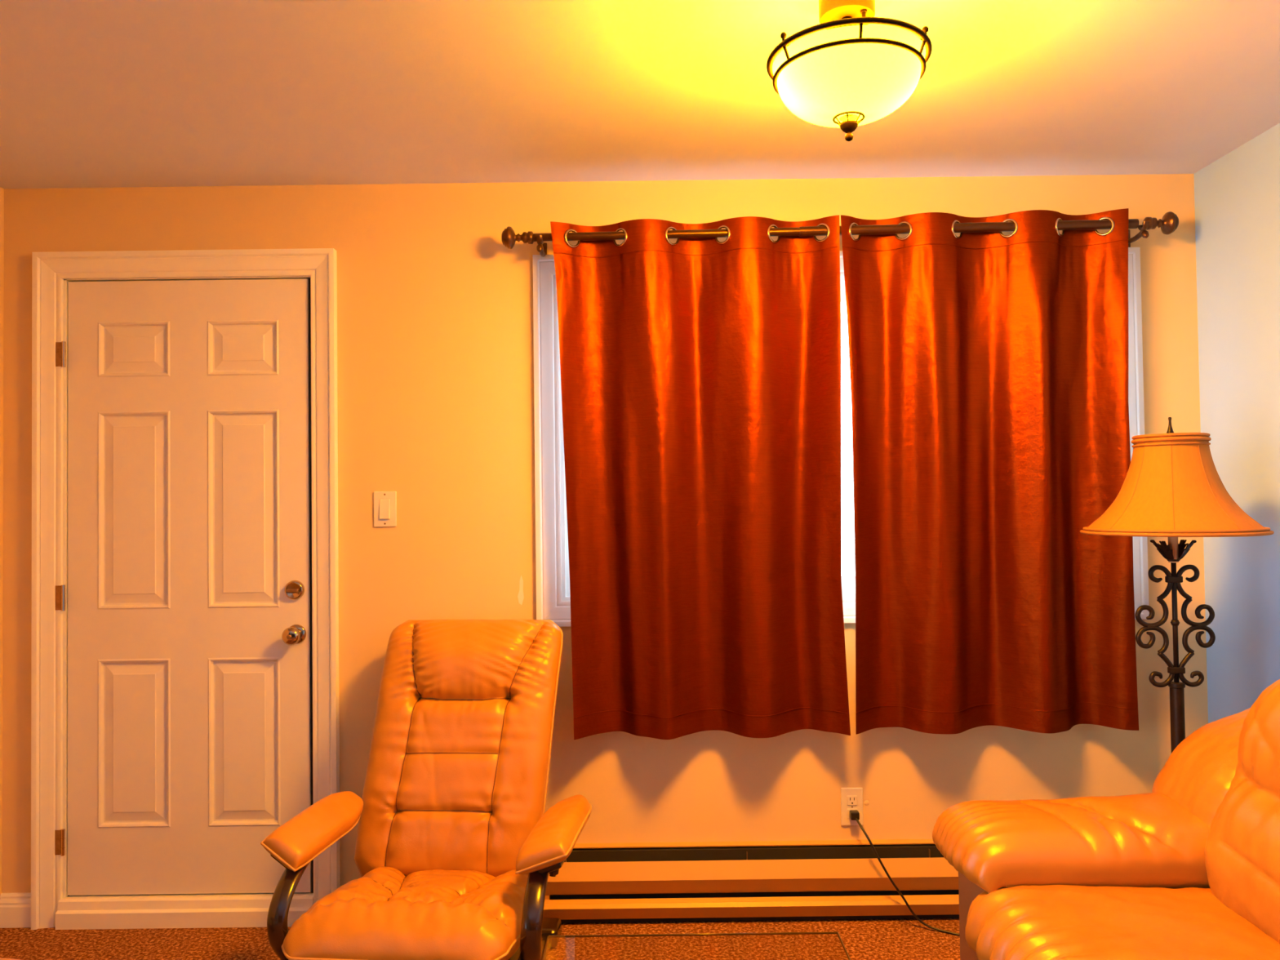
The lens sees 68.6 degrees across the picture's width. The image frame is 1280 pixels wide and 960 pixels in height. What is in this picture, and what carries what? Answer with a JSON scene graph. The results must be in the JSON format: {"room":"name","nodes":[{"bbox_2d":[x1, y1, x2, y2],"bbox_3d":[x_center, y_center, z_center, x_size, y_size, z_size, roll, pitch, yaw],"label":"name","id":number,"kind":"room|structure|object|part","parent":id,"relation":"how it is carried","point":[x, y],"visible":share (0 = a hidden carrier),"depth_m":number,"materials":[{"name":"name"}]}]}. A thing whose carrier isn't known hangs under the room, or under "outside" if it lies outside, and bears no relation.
{"room":"living room","nodes":[
{"label":"living room","id":0,"kind":"room"},
{"bbox_2d":[0,186,4,895],"bbox_3d":[-2.173,0.160,-0.663,0.150,2.422,7.500,-1,-1,0],"label":"wall","id":1,"kind":"structure","parent":0,"point":[2,190],"depth_m":3.08,"materials":[{"name":"beige paint"}]},
{"bbox_2d":[0,918,959,959],"bbox_3d":[-0.106,1.404,-0.692,4.252,0.120,7.800,-1,-1,0],"label":"floor","id":2,"kind":"structure","parent":0,"point":[909,939],"depth_m":2.90,"materials":[{"name":"brown carpet"}]},
{"bbox_2d":[0,958,19,959],"bbox_3d":[-1.455,1.187,1.729,0.500,0.450,0.420,-1,-1,-9],"label":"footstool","id":3,"kind":"object","parent":2,"relation":"on","point":[0,958],"visible":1,"depth_m":1.93,"materials":[{"name":"beige leather"}]},
{"bbox_2d":[260,619,591,959],"bbox_3d":[-0.525,0.924,2.563,0.798,0.993,0.865,-1,-1,6],"label":"recliner armchair","id":4,"kind":"object","parent":2,"relation":"on","point":[457,847],"visible":1,"depth_m":2.66,"materials":[{"name":"beige leather"}]},
{"bbox_3d":[-0.550,1.118,2.410,0.560,0.220,0.556,-1,-1,5],"label":"seat","id":5,"kind":"part","parent":4,"relation":"part of","materials":[{"name":"beige leather"}]},
{"bbox_3d":[-0.532,0.784,2.800,0.569,0.703,0.335,-1,-1,5],"label":"backrest","id":6,"kind":"part","parent":4,"relation":"part of","materials":[{"name":"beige leather"}]},
{"bbox_3d":[-0.529,1.401,2.584,0.342,0.042,0.588,-1,-1,5],"label":"plate","id":7,"kind":"part","parent":4,"relation":"part of","materials":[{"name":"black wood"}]},
{"bbox_3d":[-0.242,1.015,2.538,0.050,0.114,0.028,-1,-1,5],"label":"recline lever","id":8,"kind":"part","parent":4,"relation":"part of","materials":[{"name":"black plastic"}]},
{"bbox_2d":[542,931,850,959],"bbox_3d":[0.114,1.165,1.462,0.610,0.450,1.001,-1,-1,0],"label":"glass coffee table","id":9,"kind":"object","parent":2,"relation":"on","point":[827,932],"visible":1,"depth_m":1.96,"materials":[{"name":"brown"}]},
{"bbox_2d":[849,809,959,936],"bbox_3d":[1.035,1.238,2.845,0.813,0.344,0.070,-1,-1,29],"label":"power cord","id":10,"kind":"object","parent":2,"relation":"on","point":[854,814],"visible":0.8,"depth_m":2.96,"materials":[{"name":"black plastic"}]},
{"bbox_2d":[932,679,1279,959],"bbox_3d":[1.256,0.870,1.480,1.110,1.012,1.850,-1,-1,0],"label":"leather sofa","id":11,"kind":"object","parent":2,"relation":"on","point":[1188,868],"visible":1,"depth_m":2.03,"materials":[{"name":"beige leather"}]},
{"bbox_3d":[1.212,1.123,2.225,0.845,0.460,0.210,-1,-1,0],"label":"arm panel","id":12,"kind":"part","parent":11,"relation":"part of","materials":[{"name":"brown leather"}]},
{"bbox_2d":[932,792,1209,893],"bbox_3d":[1.122,0.866,2.236,0.808,0.209,0.340,-1,-1,0],"label":"armrest","id":13,"kind":"object","parent":11,"relation":"on","point":[1149,841],"depth_m":2.11,"materials":[{"name":"orange leather"}]},
{"bbox_2d":[964,884,1279,959],"bbox_3d":[1.072,0.960,1.795,0.740,0.172,0.644,-1,-1,0],"label":"seat cushion","id":14,"kind":"object","parent":11,"relation":"on","point":[1004,922],"depth_m":1.89,"materials":[{"name":"orange leather"}]},
{"bbox_2d":[1204,679,1279,944],"bbox_3d":[1.393,0.661,1.790,0.379,0.584,0.644,-1,-1,0],"label":"sofa back","id":15,"kind":"object","parent":11,"relation":"on","point":[1242,825],"depth_m":1.93,"materials":[{"name":"orange leather"}]},
{"bbox_2d":[1080,417,1274,752],"bbox_3d":[1.482,0.612,2.586,0.460,1.573,0.460,-1,-1,8],"label":"floor lamp","id":16,"kind":"object","parent":2,"relation":"on","point":[1172,487],"visible":1,"depth_m":2.53,"materials":[{"name":"beige fabric"}]},
{"bbox_3d":[1.473,-0.121,2.603,0.187,0.009,0.187,-1,-1,0],"label":"shade trim","id":17,"kind":"part","parent":16,"relation":"part of","materials":[{"name":"orange"}]},
{"bbox_3d":[1.473,-0.097,2.602,0.188,0.006,0.188,-1,-1,0],"label":"shade trim","id":18,"kind":"part","parent":16,"relation":"part of","materials":[{"name":"orange"}]},
{"bbox_3d":[1.473,-0.110,2.603,0.191,0.011,0.191,-1,-1,0],"label":"shade trim","id":19,"kind":"part","parent":16,"relation":"part of","materials":[{"name":"orange"}]},
{"bbox_3d":[1.479,0.384,2.591,0.023,0.352,0.023,-1,-1,0],"label":"stem","id":20,"kind":"part","parent":16,"relation":"part of","materials":[{"name":"brown metal"}]},
{"bbox_3d":[1.474,0.013,2.600,0.450,0.270,0.450,-1,-1,0],"label":"lamp shade","id":21,"kind":"part","parent":16,"relation":"part of","materials":[{"name":"beige fabric"}]},
{"bbox_3d":[1.476,0.135,2.597,0.446,0.008,0.446,-1,-1,0],"label":"shade trim","id":22,"kind":"part","parent":16,"relation":"part of","materials":[{"name":"orange"}]},
{"bbox_3d":[1.476,0.144,2.597,0.460,0.010,0.460,-1,-1,0],"label":"shade trim","id":23,"kind":"part","parent":16,"relation":"part of","materials":[{"name":"orange"}]},
{"bbox_2d":[1,173,1208,893],"bbox_3d":[-0.121,0.220,3.155,4.252,2.422,0.142,-1,-1,0],"label":"wall","id":24,"kind":"structure","parent":0,"point":[435,331],"depth_m":3.09,"materials":[{"name":"beige paint"}]},
{"bbox_2d":[0,892,31,928],"bbox_3d":[-2.025,1.400,3.052,0.114,0.106,0.016,-1,-1,0],"label":"baseboard","id":25,"kind":"structure","parent":24,"relation":"attached to","point":[15,908],"depth_m":3.04,"materials":[{"name":"white paint"}]},
{"bbox_2d":[55,891,313,929],"bbox_3d":[-1.474,1.403,3.072,0.826,0.088,0.094,-1,-1,0],"label":"door threshold","id":26,"kind":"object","parent":24,"relation":"attached to","point":[215,909],"depth_m":3.03,"materials":[{"name":"white paint"}]},
{"bbox_2d":[31,248,340,929],"bbox_3d":[-1.486,0.347,3.119,0.989,2.201,0.206,-1,-1,0],"label":"door","id":27,"kind":"structure","parent":24,"relation":"in","point":[184,624],"depth_m":3.08,"materials":[{"name":"white paint"}]},
{"bbox_3d":[-1.939,0.352,3.067,0.083,2.201,0.033,-1,-1,0],"label":"casing","id":28,"kind":"part","parent":27,"relation":"part of","materials":[{"name":"white paint"}]},
{"bbox_3d":[-1.676,-0.433,3.109,0.239,0.184,0.014,-1,-1,0],"label":"panel","id":29,"kind":"part","parent":27,"relation":"part of","materials":[{"name":"grey paint"}]},
{"bbox_3d":[-1.660,0.863,3.079,0.239,0.550,0.014,-1,-1,0],"label":"panel","id":30,"kind":"part","parent":27,"relation":"part of","materials":[{"name":"grey paint"}]},
{"bbox_3d":[-1.669,0.099,3.096,0.239,0.653,0.014,-1,-1,0],"label":"panel","id":31,"kind":"part","parent":27,"relation":"part of","materials":[{"name":"grey paint"}]},
{"bbox_3d":[-1.500,-0.713,3.091,0.989,0.083,0.033,-1,-1,0],"label":"casing","id":32,"kind":"part","parent":27,"relation":"part of","materials":[{"name":"white paint"}]},
{"bbox_3d":[-1.315,-0.438,3.109,0.237,0.184,0.014,-1,-1,0],"label":"panel","id":33,"kind":"part","parent":27,"relation":"part of","materials":[{"name":"grey paint"}]},
{"bbox_3d":[-1.308,0.094,3.096,0.237,0.653,0.014,-1,-1,0],"label":"panel","id":34,"kind":"part","parent":27,"relation":"part of","materials":[{"name":"grey paint"}]},
{"bbox_3d":[-1.299,0.859,3.079,0.237,0.550,0.014,-1,-1,0],"label":"panel","id":35,"kind":"part","parent":27,"relation":"part of","materials":[{"name":"grey paint"}]},
{"bbox_3d":[-1.129,0.506,3.045,0.058,0.058,0.061,-1,-1,0],"label":"knob","id":36,"kind":"part","parent":27,"relation":"part of","materials":[{"name":"gold metal"}]},
{"bbox_3d":[-1.033,0.340,3.067,0.083,2.201,0.033,-1,-1,0],"label":"casing","id":37,"kind":"part","parent":27,"relation":"part of","materials":[{"name":"white paint"}]},
{"bbox_2d":[373,491,396,527],"bbox_3d":[-0.839,0.096,3.081,0.075,0.117,0.015,-1,-1,0],"label":"light switch","id":38,"kind":"object","parent":24,"relation":"attached to","point":[384,502],"visible":1,"depth_m":3.08,"materials":[{"name":"beige plastic"}]},
{"bbox_2d":[542,839,959,923],"bbox_3d":[0.703,1.295,3.023,2.108,0.239,0.076,-1,-1,0],"label":"baseboard heater","id":39,"kind":"object","parent":24,"relation":"attached to","point":[809,879],"visible":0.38,"depth_m":3.01,"materials":[{"name":"beige metal"}]},
{"bbox_3d":[0.703,1.291,3.050,2.108,0.231,0.023,-1,-1,0],"label":"plate","id":40,"kind":"part","parent":39,"relation":"part of","materials":[{"name":"beige metal"}]},
{"bbox_3d":[0.703,1.367,2.999,2.104,0.064,0.031,-1,-1,0],"label":"panel","id":41,"kind":"part","parent":39,"relation":"part of","materials":[{"name":"beige metal"}]},
{"bbox_3d":[0.706,1.272,3.007,2.000,0.106,0.036,-1,-1,0],"label":"panel","id":42,"kind":"part","parent":39,"relation":"part of","materials":[{"name":"beige metal"}]},
{"bbox_2d":[501,211,1178,257],"bbox_3d":[0.638,-0.786,3.036,2.161,0.116,0.144,-1,-1,0],"label":"curtain rod","id":43,"kind":"object","parent":24,"relation":"attached to","point":[1169,223],"visible":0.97,"depth_m":2.99,"materials":[{"name":"brown metal"}]},
{"bbox_2d":[550,214,850,739],"bbox_3d":[0.186,-0.015,2.985,0.922,1.640,0.131,-1,-1,0],"label":"curtain","id":44,"kind":"object","parent":43,"relation":"hanging from","point":[700,378],"visible":1,"depth_m":2.98,"materials":[{"name":"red fabric"}]},
{"bbox_2d":[840,208,1138,734],"bbox_3d":[1.104,-0.033,2.986,0.914,1.646,0.134,-1,-1,0],"label":"curtain","id":45,"kind":"object","parent":43,"relation":"hanging from","point":[988,371],"visible":0.98,"depth_m":2.98,"materials":[{"name":"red fabric"}]},
{"bbox_2d":[533,247,1149,626],"bbox_3d":[0.655,-0.142,3.153,2.001,1.222,0.159,-1,-1,0],"label":"window","id":46,"kind":"structure","parent":24,"relation":"in","point":[552,557],"depth_m":3.08,"materials":[{"name":"white"}]},
{"bbox_3d":[-0.305,-0.131,3.084,0.082,1.222,0.020,-1,-1,0],"label":"casing","id":47,"kind":"part","parent":46,"relation":"part of","materials":[{"name":"white"}]},
{"bbox_3d":[0.655,-0.142,3.164,1.813,1.034,0.080,-1,-1,0],"label":"frame","id":48,"kind":"part","parent":46,"relation":"part of","materials":[{"name":"white plastic"}]},
{"bbox_3d":[0.647,-0.713,3.097,2.001,0.082,0.020,-1,-1,0],"label":"casing","id":49,"kind":"part","parent":46,"relation":"part of","materials":[{"name":"white"}]},
{"bbox_3d":[0.662,0.426,3.071,2.001,0.082,0.020,-1,-1,0],"label":"casing","id":50,"kind":"part","parent":46,"relation":"part of","materials":[{"name":"white"}]},
{"bbox_3d":[0.655,-0.141,3.183,0.833,0.994,0.028,-1,-1,0],"label":"sash","id":51,"kind":"part","parent":46,"relation":"part of","materials":[{"name":"white plastic"}]},
{"bbox_3d":[1.614,-0.156,3.084,0.082,1.222,0.020,-1,-1,0],"label":"casing","id":52,"kind":"part","parent":46,"relation":"part of","materials":[{"name":"white"}]},
{"bbox_2d":[840,787,863,825],"bbox_3d":[0.693,1.067,3.061,0.072,0.122,0.010,-1,-1,0],"label":"wall outlet","id":53,"kind":"object","parent":24,"relation":"attached to","point":[851,798],"visible":0.98,"depth_m":3.06,"materials":[{"name":"beige plastic"}]},
{"bbox_2d":[847,808,857,818],"bbox_3d":[0.693,1.088,3.058,0.033,0.031,0.003,-1,-1,0],"label":"receptacle","id":54,"kind":"object","parent":53,"relation":"attached to","point":[848,810],"depth_m":3.06,"materials":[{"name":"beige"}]},
{"bbox_2d":[847,795,857,805],"bbox_3d":[0.692,1.046,3.059,0.033,0.031,0.003,-1,-1,0],"label":"receptacle","id":55,"kind":"object","parent":53,"relation":"attached to","point":[851,800],"depth_m":3.06,"materials":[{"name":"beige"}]},
{"bbox_2d":[0,0,1279,188],"bbox_3d":[-0.138,-1.137,-0.634,4.252,0.120,7.800,-1,-1,0],"label":"ceiling","id":56,"kind":"structure","parent":0,"point":[94,93],"depth_m":2.43,"materials":[{"name":"white paint"}]},
{"bbox_2d":[766,0,932,141],"bbox_3d":[0.439,-0.870,1.980,0.340,0.310,0.340,-1,-1,0],"label":"ceiling light","id":57,"kind":"object","parent":56,"relation":"attached to","point":[851,73],"visible":1,"depth_m":1.89,"materials":[{"name":"white glass"}]},
{"bbox_3d":[0.299,-0.870,1.910,0.020,0.036,0.006,0,-1,-27],"label":"post","id":58,"kind":"part","parent":57,"relation":"part of","materials":[{"name":"brown metal"}]},
{"bbox_3d":[0.439,-0.872,1.980,0.045,0.205,0.045,-1,-1,0],"label":"stem","id":59,"kind":"part","parent":57,"relation":"part of","materials":[{"name":"white glass"}]},
{"bbox_3d":[0.441,-0.735,1.977,0.040,0.040,0.040,-1,-1,0],"label":"turned knob","id":60,"kind":"part","parent":57,"relation":"part of","materials":[{"name":"brown metal"}]},
{"bbox_3d":[0.440,-0.822,1.979,0.316,0.118,0.316,-1,-1,0],"label":"lamp shade","id":61,"kind":"part","parent":57,"relation":"part of","materials":[{"name":"white glass"}]},
{"bbox_3d":[0.430,-0.873,1.823,0.007,0.037,0.020,-1,-1,3],"label":"post","id":62,"kind":"part","parent":57,"relation":"part of","materials":[{"name":"brown metal"}]},
{"bbox_3d":[0.570,-0.874,1.894,0.020,0.037,0.007,-2,-2,33],"label":"post","id":63,"kind":"part","parent":57,"relation":"part of","materials":[{"name":"brown metal"}]},
{"bbox_2d":[832,111,865,124],"bbox_3d":[0.440,-0.758,1.978,0.067,0.016,0.067,-1,-1,0],"label":"finial","id":64,"kind":"object","parent":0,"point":[837,115],"depth_m":1.96,"materials":[{"name":"brown metal"}]},
{"bbox_2d":[1193,123,1279,723],"bbox_3d":[1.929,0.107,-0.663,0.150,2.422,7.500,-1,-1,0],"label":"wall","id":65,"kind":"structure","parent":0,"point":[1237,196],"depth_m":2.88,"materials":[{"name":"grey paint"}]},
{"label":"outside","id":66,"kind":"structure","parent":0,"visible":0},
{"bbox_3d":[0.524,1.908,6.868,13.000,0.100,7.360,-1,-1,0],"label":"ground","id":67,"kind":"structure","parent":66,"visible":0},
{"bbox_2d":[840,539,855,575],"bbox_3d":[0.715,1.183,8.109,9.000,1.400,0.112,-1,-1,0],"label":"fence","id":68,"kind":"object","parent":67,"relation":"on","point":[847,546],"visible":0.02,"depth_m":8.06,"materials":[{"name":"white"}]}
]}

